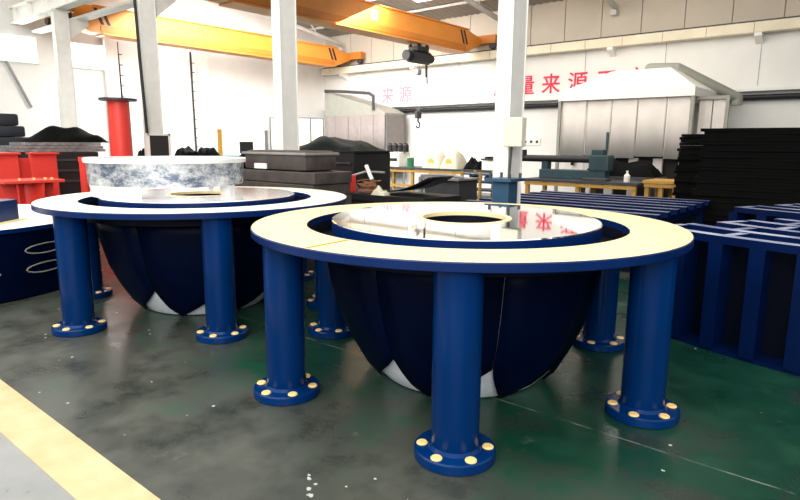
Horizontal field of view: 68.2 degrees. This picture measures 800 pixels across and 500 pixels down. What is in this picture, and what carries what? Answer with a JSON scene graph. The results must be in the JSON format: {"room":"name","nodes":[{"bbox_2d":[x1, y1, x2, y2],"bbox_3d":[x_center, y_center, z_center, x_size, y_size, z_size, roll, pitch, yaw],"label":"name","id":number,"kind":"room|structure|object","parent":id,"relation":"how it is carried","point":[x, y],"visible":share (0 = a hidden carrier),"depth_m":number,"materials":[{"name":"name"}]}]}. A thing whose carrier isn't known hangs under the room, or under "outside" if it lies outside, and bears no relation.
{"room":"factory floor","nodes":[
{"label":"factory floor","id":0,"kind":"room"},
{"bbox_2d":[0,0,325,156],"bbox_3d":[-9.768,-4.521,16.274,0.200,6.200,21.600,9,13,39],"label":"wall","id":1,"kind":"structure","parent":0,"point":[241,88],"depth_m":19.12,"materials":[{"name":"white paint"}]},
{"bbox_2d":[5,61,32,107],"bbox_3d":[-10.092,-4.385,15.653,0.070,1.177,0.554,9,13,39],"label":"bar","id":2,"kind":"object","parent":1,"relation":"attached to","point":[6,62],"visible":1,"depth_m":15.63,"materials":[{"name":"grey metal"}]},
{"bbox_2d":[0,32,39,64],"bbox_3d":[-10.580,-5.203,14.959,0.075,0.720,2.550,9,13,39],"label":"window","id":3,"kind":"structure","parent":1,"relation":"in","point":[17,48],"depth_m":15.55,"materials":[{"name":"glass"}]},
{"bbox_2d":[71,41,104,70],"bbox_3d":[-9.037,-5.520,16.770,0.075,0.720,1.350,9,13,39],"label":"window","id":4,"kind":"structure","parent":1,"relation":"in","point":[90,56],"depth_m":16.86,"materials":[{"name":"glass"}]},
{"bbox_2d":[117,42,124,97],"bbox_3d":[-8.334,-5.311,17.612,0.060,1.701,0.150,9,13,39],"label":"cable","id":5,"kind":"object","parent":1,"relation":"attached to","point":[119,64],"visible":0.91,"depth_m":17.59,"materials":[{"name":"black paint"}]},
{"bbox_2d":[189,52,198,150],"bbox_3d":[-6.809,-4.887,19.541,0.060,3.201,0.150,9,13,39],"label":"cable","id":6,"kind":"object","parent":1,"relation":"attached to","point":[193,91],"visible":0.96,"depth_m":19.50,"materials":[{"name":"black paint"}]},
{"bbox_2d":[269,117,323,149],"bbox_3d":[-3.850,-3.697,22.220,2.000,2.545,0.085,-3,11,-17],"label":"window","id":7,"kind":"structure","parent":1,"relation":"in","point":[310,128],"depth_m":22.19,"materials":[{"name":"white glass"}]},
{"bbox_2d":[0,186,799,499],"bbox_3d":[-2.540,-0.067,9.572,28.000,0.104,24.000,9,13,39],"label":"floor","id":8,"kind":"structure","parent":0,"point":[180,415],"depth_m":3.40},
{"bbox_2d":[0,204,58,303],"bbox_3d":[-5.159,0.013,6.648,3.048,0.750,3.048,-5,12,-29],"label":"metal container","id":9,"kind":"object","parent":8,"relation":"on","point":[28,263],"visible":0.63,"depth_m":6.07,"materials":[{"name":"metal"}]},
{"bbox_2d":[0,199,26,224],"bbox_3d":[-4.478,-0.402,6.208,0.720,0.228,0.600,0,10,0],"label":"crate","id":10,"kind":"object","parent":9,"relation":"on","point":[9,212],"visible":1,"depth_m":6.30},
{"bbox_2d":[0,152,59,198],"bbox_3d":[-6.425,-0.969,10.192,0.410,1.410,1.320,9,13,39],"label":"support","id":11,"kind":"object","parent":8,"relation":"on","point":[37,164],"visible":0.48,"depth_m":10.21,"materials":[{"name":"paint"}]},
{"bbox_2d":[0,177,64,203],"bbox_3d":[-5.929,-0.645,9.469,0.700,1.035,0.860,9,13,39],"label":"stand","id":12,"kind":"object","parent":8,"relation":"on","point":[25,190],"visible":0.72,"depth_m":9.29,"materials":[{"name":"paint"}]},
{"bbox_2d":[18,152,98,194],"bbox_3d":[-6.758,-1.231,11.662,0.920,1.400,1.300,9,13,39],"label":"crate","id":13,"kind":"object","parent":8,"relation":"on","point":[67,162],"visible":0.21,"depth_m":11.38,"materials":[{"name":"black paint"}]},
{"bbox_2d":[0,149,105,151],"bbox_3d":[-6.806,-1.942,11.486,0.850,0.055,1.750,9,13,39],"label":"plank","id":14,"kind":"object","parent":13,"relation":"on","point":[1,150],"visible":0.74,"depth_m":11.14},
{"bbox_2d":[0,145,102,148],"bbox_3d":[-6.767,-2.009,11.521,0.850,0.055,1.550,9,13,39],"label":"plank","id":15,"kind":"object","parent":14,"relation":"on","point":[1,146],"visible":0.88,"depth_m":11.20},
{"bbox_2d":[9,142,100,145],"bbox_3d":[-6.728,-2.075,11.556,0.850,0.055,1.350,9,13,39],"label":"plank","id":16,"kind":"object","parent":15,"relation":"on","point":[10,143],"visible":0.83,"depth_m":11.20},
{"bbox_2d":[22,125,108,142],"bbox_3d":[-6.611,-2.287,11.658,0.800,0.321,1.350,9,13,39],"label":"heap","id":17,"kind":"object","parent":16,"relation":"on","point":[53,133],"visible":0.97,"depth_m":11.40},
{"bbox_2d":[48,8,88,142],"bbox_3d":[-7.805,-3.334,14.287,0.360,4.595,0.830,9,13,39],"label":"steel column","id":18,"kind":"structure","parent":8,"relation":"on","point":[64,28],"depth_m":13.91,"materials":[{"name":"metal"}]},
{"bbox_2d":[78,157,89,192],"bbox_3d":[-4.728,-0.950,10.314,0.220,1.350,1.500,9,13,39],"label":"beam","id":19,"kind":"structure","parent":8,"relation":"on","point":[85,187],"depth_m":9.67,"materials":[{"name":"metal"}]},
{"bbox_2d":[101,37,120,154],"bbox_3d":[-8.494,-3.990,17.602,0.180,4.700,0.360,9,13,39],"label":"wall post","id":20,"kind":"object","parent":8,"relation":"on","point":[110,53],"visible":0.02,"depth_m":17.29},
{"bbox_2d":[98,97,136,155],"bbox_3d":[-5.119,-1.577,10.909,0.680,2.370,0.680,9,13,39],"label":"stand","id":21,"kind":"object","parent":8,"relation":"on","point":[118,108],"visible":0.47,"depth_m":10.65,"materials":[{"name":"paint"}]},
{"bbox_2d":[136,0,175,155],"bbox_3d":[-4.748,-2.860,11.767,0.360,4.595,0.830,9,13,39],"label":"steel column","id":22,"kind":"structure","parent":8,"relation":"on","point":[147,10],"depth_m":11.43,"materials":[{"name":"metal"}]},
{"bbox_2d":[133,0,148,133],"bbox_3d":[-4.933,-3.438,11.260,0.220,3.213,0.060,9,13,39],"label":"power cable","id":23,"kind":"object","parent":22,"relation":"attached to","point":[134,1],"visible":0.95,"depth_m":11.24,"materials":[{"name":"black paint"}]},
{"bbox_2d":[146,133,171,155],"bbox_3d":[-4.561,-1.332,11.284,0.050,1.760,0.465,9,13,39],"label":"framed panel","id":24,"kind":"object","parent":8,"relation":"on","point":[158,144],"visible":0.47,"depth_m":11.15,"materials":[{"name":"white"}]},
{"bbox_2d":[31,186,346,343],"bbox_3d":[-1.998,-0.028,6.011,2.904,1.097,2.973,9,13,39],"label":"vessel","id":25,"kind":"object","parent":8,"relation":"on","point":[181,251],"visible":0.83,"depth_m":5.09,"materials":[{"name":"blue"}]},
{"bbox_2d":[82,156,245,198],"bbox_3d":[-2.329,-0.752,5.947,1.520,0.354,1.520,9,13,39],"label":"ring","id":26,"kind":"object","parent":25,"relation":"on","point":[109,177],"visible":1,"depth_m":5.33,"materials":[{"name":"metal"}]},
{"bbox_2d":[195,50,211,147],"bbox_3d":[-6.566,-4.385,19.866,0.180,4.700,0.360,9,13,39],"label":"wall post","id":27,"kind":"object","parent":8,"relation":"on","point":[201,57],"visible":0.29,"depth_m":19.67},
{"bbox_2d":[271,0,299,149],"bbox_3d":[-1.739,-2.346,9.022,0.360,4.595,0.420,9,13,39],"label":"steel column","id":28,"kind":"structure","parent":8,"relation":"on","point":[283,12],"depth_m":8.89,"materials":[{"name":"metal"}]},
{"bbox_2d":[235,168,351,269],"bbox_3d":[-1.538,-0.493,8.220,1.816,1.233,0.660,9,13,39],"label":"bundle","id":29,"kind":"object","parent":8,"relation":"on","point":[335,181],"visible":0.15,"depth_m":7.68,"materials":[{"name":"metal"}]},
{"bbox_2d":[242,150,338,171],"bbox_3d":[-1.511,-1.230,8.068,1.340,0.260,0.600,9,13,39],"label":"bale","id":30,"kind":"object","parent":29,"relation":"on","point":[288,160],"visible":1,"depth_m":7.74,"materials":[{"name":"plastic"}]},
{"bbox_2d":[317,150,393,189],"bbox_3d":[-1.196,-1.195,11.464,1.900,1.470,1.070,9,13,39],"label":"crate","id":31,"kind":"object","parent":8,"relation":"on","point":[355,162],"visible":0.28,"depth_m":10.71,"materials":[{"name":"grey metal"}]},
{"bbox_2d":[299,136,382,150],"bbox_3d":[-1.200,-2.053,11.330,1.700,0.267,0.950,9,13,39],"label":"heap","id":32,"kind":"object","parent":31,"relation":"on","point":[322,142],"visible":0.95,"depth_m":10.96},
{"bbox_2d":[324,90,405,187],"bbox_3d":[-1.351,-4.112,21.770,3.050,3.555,1.195,9,13,39],"label":"booth","id":33,"kind":"object","parent":8,"relation":"on","point":[349,117],"visible":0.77,"depth_m":21.11,"materials":[{"name":"grey metal"}]},
{"bbox_2d":[325,93,405,116],"bbox_3d":[-1.317,-5.330,21.590,3.040,0.905,1.100,9,13,39],"label":"hood","id":34,"kind":"object","parent":33,"relation":"attached to","point":[336,105],"depth_m":21.31,"materials":[{"name":"metal"}]},
{"bbox_2d":[347,188,460,203],"bbox_3d":[-0.195,-0.452,9.098,2.100,0.860,0.900,9,13,39],"label":"bench","id":35,"kind":"object","parent":8,"relation":"on","point":[357,197],"visible":0.4,"depth_m":8.58,"materials":[{"name":"black paint"}]},
{"bbox_2d":[357,179,381,192],"bbox_3d":[-0.468,-0.977,9.001,0.393,0.190,0.397,9,13,39],"label":"coil","id":36,"kind":"object","parent":35,"relation":"on","point":[372,184],"visible":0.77,"depth_m":8.91,"materials":[{"name":"brown"}]},
{"bbox_2d":[371,185,389,195],"bbox_3d":[-0.283,-0.871,8.596,0.252,0.142,0.150,9,13,39],"label":"scrap","id":37,"kind":"object","parent":35,"relation":"on","point":[378,191],"visible":1,"depth_m":8.56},
{"bbox_2d":[383,176,452,191],"bbox_3d":[0.215,-0.969,8.659,0.960,0.258,0.600,9,13,39],"label":"plate","id":38,"kind":"object","parent":35,"relation":"on","point":[428,182],"visible":0.93,"depth_m":8.46,"materials":[{"name":"black"}]},
{"bbox_2d":[390,166,492,191],"bbox_3d":[1.162,-1.832,16.579,4.400,0.940,1.000,9,13,39],"label":"work table","id":39,"kind":"object","parent":8,"relation":"on","point":[416,169],"visible":0.19,"depth_m":16.46,"materials":[{"name":"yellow metal"}]},
{"bbox_2d":[390,152,409,166],"bbox_3d":[-0.188,-2.687,17.440,0.820,0.420,0.510,9,13,39],"label":"case","id":40,"kind":"object","parent":39,"relation":"on","point":[397,159],"visible":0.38,"depth_m":17.12,"materials":[{"name":"white"}]},
{"bbox_2d":[422,151,445,167],"bbox_3d":[1.022,-2.519,16.439,0.560,0.461,0.610,9,13,39],"label":"sack","id":41,"kind":"object","parent":39,"relation":"on","point":[435,159],"visible":0.85,"depth_m":16.23,"materials":[{"name":"yellow"}]},
{"bbox_2d":[440,150,466,168],"bbox_3d":[1.482,-2.470,16.056,0.560,0.505,0.610,9,13,39],"label":"sack","id":42,"kind":"object","parent":39,"relation":"on","point":[455,160],"visible":0.98,"depth_m":15.86,"materials":[{"name":"yellow"}]},
{"bbox_2d":[463,157,481,169],"bbox_3d":[2.006,-2.303,15.646,0.465,0.330,0.500,9,13,39],"label":"heap","id":43,"kind":"object","parent":39,"relation":"on","point":[472,164],"visible":0.85,"depth_m":15.50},
{"bbox_2d":[481,156,492,169],"bbox_3d":[2.535,-2.238,15.273,0.778,0.340,0.440,9,13,39],"label":"box","id":44,"kind":"object","parent":39,"relation":"on","point":[487,163],"visible":0.38,"depth_m":15.27,"materials":[{"name":"white"}]},
{"bbox_2d":[418,173,479,201],"bbox_3d":[0.811,-0.729,9.925,0.830,1.125,0.635,9,13,39],"label":"crate","id":45,"kind":"object","parent":8,"relation":"on","point":[466,187],"visible":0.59,"depth_m":9.65,"materials":[{"name":"grey metal"}]},
{"bbox_2d":[250,202,693,476],"bbox_3d":[0.444,0.303,4.235,2.975,1.107,2.904,9,13,39],"label":"vessel","id":46,"kind":"object","parent":8,"relation":"on","point":[458,304],"visible":1,"depth_m":3.45,"materials":[{"name":"blue"}]},
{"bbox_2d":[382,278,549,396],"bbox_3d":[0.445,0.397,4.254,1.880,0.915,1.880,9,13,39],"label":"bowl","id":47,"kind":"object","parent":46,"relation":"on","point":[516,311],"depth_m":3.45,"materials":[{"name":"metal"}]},
{"bbox_2d":[460,170,492,199],"bbox_3d":[1.805,-1.122,12.379,0.950,1.040,0.550,9,13,39],"label":"shelf rack","id":48,"kind":"object","parent":8,"relation":"on","point":[475,174],"visible":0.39,"depth_m":12.20,"materials":[{"name":"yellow metal"}]},
{"bbox_2d":[485,172,525,203],"bbox_3d":[1.073,-0.141,6.151,0.360,1.310,0.360,9,13,39],"label":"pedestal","id":49,"kind":"object","parent":8,"relation":"on","point":[504,189],"visible":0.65,"depth_m":5.99,"materials":[{"name":"blue metal"}]},
{"bbox_2d":[492,0,528,203],"bbox_3d":[1.233,-1.885,6.571,0.360,4.595,0.420,9,13,39],"label":"steel column","id":50,"kind":"structure","parent":8,"relation":"on","point":[512,14],"depth_m":6.48,"materials":[{"name":"metal"}]},
{"bbox_2d":[9,0,133,33],"bbox_3d":[-2.641,-4.933,9.643,19.000,0.575,0.720,9,13,39],"label":"runway","id":51,"kind":"object","parent":50,"relation":"on","point":[27,11],"visible":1,"depth_m":14.03,"materials":[{"name":"grey metal"}]},
{"bbox_2d":[42,4,364,67],"bbox_3d":[-5.298,-6.596,18.771,1.500,0.712,10.580,9,13,39],"label":"crane","id":52,"kind":"object","parent":51,"relation":"on","point":[171,32],"visible":0.77,"depth_m":17.83,"materials":[{"name":"orange paint"}]},
{"bbox_2d":[207,0,496,53],"bbox_3d":[-0.855,-5.907,15.107,1.500,0.712,10.580,9,13,39],"label":"crane","id":53,"kind":"object","parent":51,"relation":"on","point":[360,17],"visible":0.94,"depth_m":15.19,"materials":[{"name":"orange paint"}]},
{"bbox_2d":[402,43,434,127],"bbox_3d":[0.536,-4.692,17.023,0.360,2.337,1.180,9,13,39],"label":"hoist","id":54,"kind":"object","parent":53,"relation":"hanging from","point":[418,54],"visible":1,"depth_m":16.82,"materials":[{"name":"black paint"}]},
{"bbox_2d":[503,117,526,173],"bbox_3d":[1.222,-0.835,6.473,0.264,1.207,0.100,9,13,39],"label":"control box","id":55,"kind":"object","parent":50,"relation":"attached to","point":[514,127],"visible":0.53,"depth_m":6.34,"materials":[{"name":"beige"}]},
{"bbox_2d":[464,190,710,272],"bbox_3d":[2.780,-0.341,8.770,2.700,0.795,2.530,9,13,39],"label":"rack","id":56,"kind":"object","parent":8,"relation":"on","point":[670,210],"visible":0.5,"depth_m":8.47,"materials":[{"name":"blue"}]},
{"bbox_2d":[524,177,650,196],"bbox_3d":[4.017,-1.095,12.819,2.500,0.860,1.000,9,13,39],"label":"work table","id":57,"kind":"object","parent":8,"relation":"on","point":[632,185],"visible":0.34,"depth_m":12.41,"materials":[{"name":"wood"}]},
{"bbox_2d":[522,132,613,179],"bbox_3d":[3.591,-2.077,13.010,2.148,1.000,0.340,9,13,39],"label":"lathe","id":58,"kind":"object","parent":57,"relation":"on","point":[600,163],"visible":0.91,"depth_m":12.71,"materials":[{"name":"black paint"}]},
{"bbox_2d":[582,177,610,181],"bbox_3d":[4.076,-1.463,12.267,0.500,0.060,0.300,9,13,39],"label":"steel plate","id":59,"kind":"object","parent":57,"relation":"on","point":[587,178],"visible":0.99,"depth_m":12.14,"materials":[{"name":"grey metal"}]},
{"bbox_2d":[580,176,666,196],"bbox_3d":[4.982,-1.212,13.334,1.700,0.920,0.750,9,13,39],"label":"work table","id":60,"kind":"object","parent":8,"relation":"on","point":[652,191],"visible":0.12,"depth_m":12.70,"materials":[{"name":"wood"}]},
{"bbox_2d":[587,159,663,177],"bbox_3d":[4.990,-1.883,13.217,1.600,0.443,0.700,9,13,39],"label":"heap","id":61,"kind":"object","parent":60,"relation":"on","point":[646,169],"visible":0.7,"depth_m":12.83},
{"bbox_2d":[554,63,742,197],"bbox_3d":[6.191,-2.721,14.592,3.725,3.660,2.700,9,13,39],"label":"booth","id":62,"kind":"object","parent":8,"relation":"on","point":[645,112],"visible":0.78,"depth_m":13.68,"materials":[{"name":"white"}]},
{"bbox_2d":[558,67,719,103],"bbox_3d":[5.968,-4.012,14.557,3.120,0.710,2.700,9,13,39],"label":"hood","id":63,"kind":"object","parent":62,"relation":"attached to","point":[668,83],"depth_m":13.69,"materials":[{"name":"white"}]},
{"bbox_2d":[642,178,675,197],"bbox_3d":[5.314,-0.941,11.840,0.680,0.920,0.850,9,13,39],"label":"work table","id":64,"kind":"object","parent":8,"relation":"on","point":[659,185],"visible":0.44,"depth_m":11.56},
{"bbox_2d":[671,218,799,376],"bbox_3d":[3.820,0.395,4.374,3.676,0.920,1.886,9,13,39],"label":"rack","id":65,"kind":"object","parent":8,"relation":"on","point":[737,290],"visible":0.85,"depth_m":4.58,"materials":[{"name":"blue"}]},
{"bbox_2d":[728,204,799,221],"bbox_3d":[5.325,0.096,6.144,3.373,0.900,1.431,9,13,39],"label":"rack","id":66,"kind":"object","parent":8,"relation":"on","point":[785,211],"visible":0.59,"depth_m":6.72,"materials":[{"name":"blue"}]},
{"bbox_3d":[-4.268,-1.578,13.960,0.850,1.300,3.700,9,13,39],"label":"bench","id":67,"kind":"object","parent":8,"relation":"on","visible":0},
{"bbox_2d":[174,146,200,155],"bbox_3d":[-4.739,-2.208,13.151,0.400,0.221,0.420,9,13,39],"label":"bag","id":68,"kind":"object","parent":67,"relation":"on","point":[188,151],"visible":0.98,"depth_m":13.06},
{"bbox_2d":[198,147,220,155],"bbox_3d":[-4.424,-2.258,13.524,0.400,0.191,0.480,9,13,39],"label":"bag","id":69,"kind":"object","parent":67,"relation":"on","point":[202,151],"visible":0.88,"depth_m":13.39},
{"bbox_2d":[217,129,222,154],"bbox_3d":[-4.191,-2.507,13.759,0.050,0.600,0.090,9,13,39],"label":"bar","id":70,"kind":"object","parent":67,"relation":"on","point":[219,131],"visible":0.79,"depth_m":13.73,"materials":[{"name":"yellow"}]},
{"bbox_2d":[240,142,252,153],"bbox_3d":[-3.723,-2.465,14.335,0.160,0.320,0.360,9,13,39],"label":"monitor","id":71,"kind":"object","parent":67,"relation":"on","point":[244,146],"visible":0.68,"depth_m":14.29,"materials":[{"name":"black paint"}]},
{"bbox_3d":[6.078,0.054,8.814,2.949,0.046,1.530,9,13,39],"label":"sheet","id":72,"kind":"object","parent":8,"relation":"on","visible":0},
{"bbox_3d":[6.080,0.007,8.806,2.949,0.046,1.530,9,13,39],"label":"sheet","id":73,"kind":"object","parent":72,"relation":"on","visible":0},
{"bbox_3d":[6.074,-0.038,8.786,2.949,0.046,1.530,9,13,39],"label":"sheet","id":74,"kind":"object","parent":73,"relation":"on","visible":0},
{"bbox_3d":[6.073,-0.089,8.803,2.949,0.046,1.530,9,13,39],"label":"sheet","id":75,"kind":"object","parent":74,"relation":"on","visible":0},
{"bbox_3d":[6.066,-0.133,8.781,2.949,0.045,1.530,9,13,39],"label":"sheet","id":76,"kind":"object","parent":75,"relation":"on","visible":0},
{"bbox_3d":[6.082,-0.179,8.768,2.949,0.045,1.530,9,13,39],"label":"sheet","id":77,"kind":"object","parent":76,"relation":"on","visible":0},
{"bbox_3d":[6.078,-0.227,8.763,2.949,0.046,1.530,9,13,39],"label":"sheet","id":78,"kind":"object","parent":77,"relation":"on","visible":0},
{"bbox_3d":[6.068,-0.273,8.753,2.949,0.045,1.530,9,13,39],"label":"sheet","id":79,"kind":"object","parent":78,"relation":"on","visible":0},
{"bbox_3d":[6.077,-0.322,8.759,2.949,0.045,1.530,9,13,39],"label":"sheet","id":80,"kind":"object","parent":79,"relation":"on","visible":0},
{"bbox_3d":[6.072,-0.369,8.751,2.949,0.046,1.530,9,13,39],"label":"sheet","id":81,"kind":"object","parent":80,"relation":"on","visible":0},
{"bbox_2d":[704,218,727,221],"bbox_3d":[6.064,-0.414,8.729,2.949,0.046,1.530,9,13,39],"label":"sheet","id":82,"kind":"object","parent":81,"relation":"on","point":[705,219],"visible":0.04,"depth_m":8.86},
{"bbox_3d":[6.073,-0.462,8.729,2.949,0.046,1.530,9,13,39],"label":"sheet","id":83,"kind":"object","parent":82,"relation":"on","visible":0},
{"bbox_3d":[6.056,-0.508,8.718,2.949,0.046,1.530,9,13,39],"label":"sheet","id":84,"kind":"object","parent":83,"relation":"on","visible":0},
{"bbox_2d":[706,208,733,212],"bbox_3d":[6.073,-0.555,8.710,2.949,0.046,1.530,9,13,39],"label":"sheet","id":85,"kind":"object","parent":84,"relation":"on","point":[707,209],"visible":0.1,"depth_m":8.84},
{"bbox_3d":[6.077,-0.603,8.711,2.949,0.046,1.530,9,13,39],"label":"sheet","id":86,"kind":"object","parent":85,"relation":"on","visible":0},
{"bbox_2d":[710,202,772,206],"bbox_3d":[6.079,-0.650,8.703,2.949,0.046,1.530,9,13,39],"label":"sheet","id":87,"kind":"object","parent":86,"relation":"on","point":[711,203],"visible":0.09,"depth_m":8.74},
{"bbox_2d":[694,198,784,205],"bbox_3d":[6.072,-0.697,8.697,2.949,0.046,1.530,9,13,39],"label":"sheet","id":88,"kind":"object","parent":87,"relation":"on","point":[712,200],"visible":0.2,"depth_m":8.61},
{"bbox_2d":[695,195,799,203],"bbox_3d":[6.076,-0.744,8.689,2.949,0.046,1.530,9,13,39],"label":"sheet","id":89,"kind":"object","parent":88,"relation":"on","point":[696,196],"visible":0.23,"depth_m":8.56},
{"bbox_2d":[692,192,799,200],"bbox_3d":[6.072,-0.787,8.658,2.949,0.046,1.530,9,13,39],"label":"sheet","id":90,"kind":"object","parent":89,"relation":"on","point":[693,193],"visible":0.3,"depth_m":8.56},
{"bbox_2d":[691,188,799,196],"bbox_3d":[6.062,-0.836,8.662,2.949,0.046,1.530,9,13,39],"label":"sheet","id":91,"kind":"object","parent":90,"relation":"on","point":[693,189],"visible":0.3,"depth_m":8.57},
{"bbox_2d":[696,186,799,193],"bbox_3d":[6.082,-0.881,8.644,2.949,0.046,1.530,9,13,39],"label":"sheet","id":92,"kind":"object","parent":91,"relation":"on","point":[698,187],"visible":0.38,"depth_m":8.52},
{"bbox_2d":[696,183,799,190],"bbox_3d":[6.076,-0.928,8.636,2.949,0.046,1.530,9,13,39],"label":"sheet","id":93,"kind":"object","parent":92,"relation":"on","point":[698,184],"visible":0.36,"depth_m":8.53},
{"bbox_2d":[693,179,799,186],"bbox_3d":[6.077,-0.975,8.630,2.949,0.046,1.530,9,13,39],"label":"sheet","id":94,"kind":"object","parent":93,"relation":"on","point":[695,180],"visible":0.38,"depth_m":8.54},
{"bbox_2d":[693,176,799,183],"bbox_3d":[6.080,-1.022,8.626,2.949,0.046,1.530,9,13,39],"label":"sheet","id":95,"kind":"object","parent":94,"relation":"on","point":[694,177],"visible":0.36,"depth_m":8.54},
{"bbox_2d":[698,173,799,179],"bbox_3d":[6.091,-1.069,8.618,2.949,0.046,1.530,9,13,39],"label":"sheet","id":96,"kind":"object","parent":95,"relation":"on","point":[699,174],"visible":0.42,"depth_m":8.50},
{"bbox_2d":[699,170,799,176],"bbox_3d":[6.096,-1.115,8.607,2.949,0.046,1.530,9,13,39],"label":"sheet","id":97,"kind":"object","parent":96,"relation":"on","point":[700,171],"visible":0.45,"depth_m":8.52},
{"bbox_3d":[6.103,-1.161,8.595,2.949,0.046,1.530,9,13,39],"label":"sheet","id":98,"kind":"object","parent":97,"relation":"on","visible":0},
{"bbox_3d":[6.089,-1.206,8.572,2.949,0.046,1.530,9,13,39],"label":"sheet","id":99,"kind":"object","parent":98,"relation":"on","visible":0},
{"bbox_3d":[6.107,-1.254,8.574,2.949,0.046,1.530,9,13,39],"label":"sheet","id":100,"kind":"object","parent":99,"relation":"on","visible":0},
{"bbox_3d":[6.104,-1.299,8.556,2.949,0.046,1.530,9,13,39],"label":"sheet","id":101,"kind":"object","parent":100,"relation":"on","visible":0},
{"bbox_3d":[6.097,-1.345,8.543,2.949,0.046,1.530,9,13,39],"label":"sheet","id":102,"kind":"object","parent":101,"relation":"on","visible":0},
{"bbox_3d":[6.107,-1.392,8.537,2.949,0.046,1.530,9,13,39],"label":"sheet","id":103,"kind":"object","parent":102,"relation":"on","visible":0},
{"bbox_2d":[701,148,799,151],"bbox_3d":[6.091,-1.439,8.527,2.949,0.046,1.530,9,13,39],"label":"sheet","id":104,"kind":"object","parent":103,"relation":"on","point":[702,149],"visible":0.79,"depth_m":8.42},
{"bbox_2d":[703,145,799,148],"bbox_3d":[6.118,-1.487,8.525,2.949,0.046,1.530,9,13,39],"label":"sheet","id":105,"kind":"object","parent":104,"relation":"on","point":[704,146],"visible":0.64,"depth_m":8.46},
{"bbox_2d":[699,141,799,144],"bbox_3d":[6.102,-1.535,8.524,2.949,0.046,1.530,9,13,39],"label":"sheet","id":106,"kind":"object","parent":105,"relation":"on","point":[700,142],"visible":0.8,"depth_m":8.51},
{"bbox_2d":[699,138,799,141],"bbox_3d":[6.099,-1.579,8.498,2.949,0.046,1.530,9,13,39],"label":"sheet","id":107,"kind":"object","parent":106,"relation":"on","point":[700,139],"visible":0.83,"depth_m":8.45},
{"bbox_2d":[703,135,799,137],"bbox_3d":[6.107,-1.627,8.502,2.949,0.046,1.530,9,13,39],"label":"sheet","id":108,"kind":"object","parent":107,"relation":"on","point":[704,136],"visible":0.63,"depth_m":8.42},
{"bbox_2d":[704,131,799,134],"bbox_3d":[6.108,-1.670,8.472,2.949,0.046,1.530,9,13,39],"label":"sheet","id":109,"kind":"object","parent":108,"relation":"on","point":[733,132],"visible":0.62,"depth_m":8.39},
{"bbox_2d":[700,127,799,131],"bbox_3d":[6.103,-1.718,8.467,2.949,0.046,1.530,9,13,39],"label":"sheet","id":110,"kind":"object","parent":109,"relation":"on","point":[798,128],"visible":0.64,"depth_m":8.46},
{"bbox_2d":[297,0,562,36],"bbox_3d":[1.646,-6.853,12.739,21.413,0.790,11.158,9,13,39],"label":"ceiling","id":111,"kind":"structure","parent":0,"point":[404,5],"depth_m":18.87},
{"bbox_2d":[263,15,345,51],"bbox_3d":[-5.657,-7.566,18.787,0.160,1.156,10.901,9,13,39],"label":"rafter","id":112,"kind":"object","parent":111,"relation":"attached to","point":[314,33],"visible":0.38,"depth_m":21.93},
{"bbox_2d":[310,0,484,29],"bbox_3d":[4.360,-7.145,15.975,21.000,0.070,0.050,9,13,39],"label":"roof purlin","id":113,"kind":"structure","parent":111,"relation":"attached to","point":[463,2],"depth_m":18.61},
{"bbox_2d":[464,0,497,21],"bbox_3d":[-0.218,-6.723,14.302,0.160,1.156,10.901,9,13,39],"label":"rafter","id":114,"kind":"object","parent":111,"relation":"attached to","point":[473,3],"visible":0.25,"depth_m":17.36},
{"bbox_2d":[325,0,799,192],"bbox_3d":[4.948,-4.520,17.649,22.190,5.900,0.210,9,13,39],"label":"wall","id":115,"kind":"structure","parent":0,"point":[735,62],"depth_m":17.25,"materials":[{"name":"white paint"}]},
{"bbox_2d":[366,67,638,102],"bbox_3d":[3.002,-5.221,19.038,11.284,0.635,0.008,9,13,39],"label":"lettering","id":116,"kind":"object","parent":115,"relation":"attached to","point":[550,84],"depth_m":19.75,"materials":[{"name":"red"}]},
{"bbox_2d":[526,139,540,144],"bbox_3d":[4.158,-3.357,18.366,0.485,0.154,0.040,9,13,39],"label":"wall socket","id":117,"kind":"object","parent":115,"relation":"attached to","point":[528,141],"visible":0.67,"depth_m":18.35,"materials":[{"name":"white"}]},
{"bbox_2d":[321,15,799,80],"bbox_3d":[5.007,-5.758,17.020,21.000,0.520,0.336,9,13,39],"label":"crane beam","id":118,"kind":"structure","parent":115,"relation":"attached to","point":[758,28],"depth_m":16.16,"materials":[{"name":"grey metal"}]},
{"bbox_2d":[323,86,799,109],"bbox_3d":[5.029,-4.436,17.296,21.000,0.060,0.260,9,13,39],"label":"wall ledge","id":119,"kind":"object","parent":115,"relation":"attached to","point":[797,87],"visible":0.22,"depth_m":17.92,"materials":[{"name":"white paint"}]},
{"bbox_2d":[397,93,799,112],"bbox_3d":[4.907,-4.285,17.413,20.500,0.130,0.130,9,13,39],"label":"pipe","id":120,"kind":"object","parent":115,"relation":"attached to","point":[782,95],"visible":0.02,"depth_m":17.98,"materials":[{"name":"black paint"}]},
{"bbox_2d":[605,0,618,15],"bbox_3d":[2.463,-6.307,12.091,0.160,1.156,10.901,9,13,39],"label":"rafter","id":121,"kind":"object","parent":115,"relation":"attached to","point":[614,12],"visible":1,"depth_m":16.09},
{"bbox_3d":[-8.192,-1.298,11.984,0.980,1.400,1.750,9,13,39],"label":"crate","id":122,"kind":"object","parent":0,"visible":0},
{"bbox_2d":[0,137,28,148],"bbox_3d":[-8.135,-2.136,11.895,0.850,0.276,1.450,9,13,39],"label":"slab","id":123,"kind":"object","parent":122,"relation":"on","point":[3,140],"visible":0.13,"depth_m":11.70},
{"bbox_2d":[0,126,24,136],"bbox_3d":[-8.114,-2.386,11.874,0.800,0.216,0.800,9,13,39],"label":"slab","id":124,"kind":"object","parent":123,"relation":"on","point":[5,131],"visible":0.98,"depth_m":11.74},
{"bbox_2d":[0,113,18,125],"bbox_3d":[-8.087,-2.617,11.863,0.700,0.236,0.550,9,13,39],"label":"slab","id":125,"kind":"object","parent":124,"relation":"on","point":[6,119],"visible":0.98,"depth_m":11.72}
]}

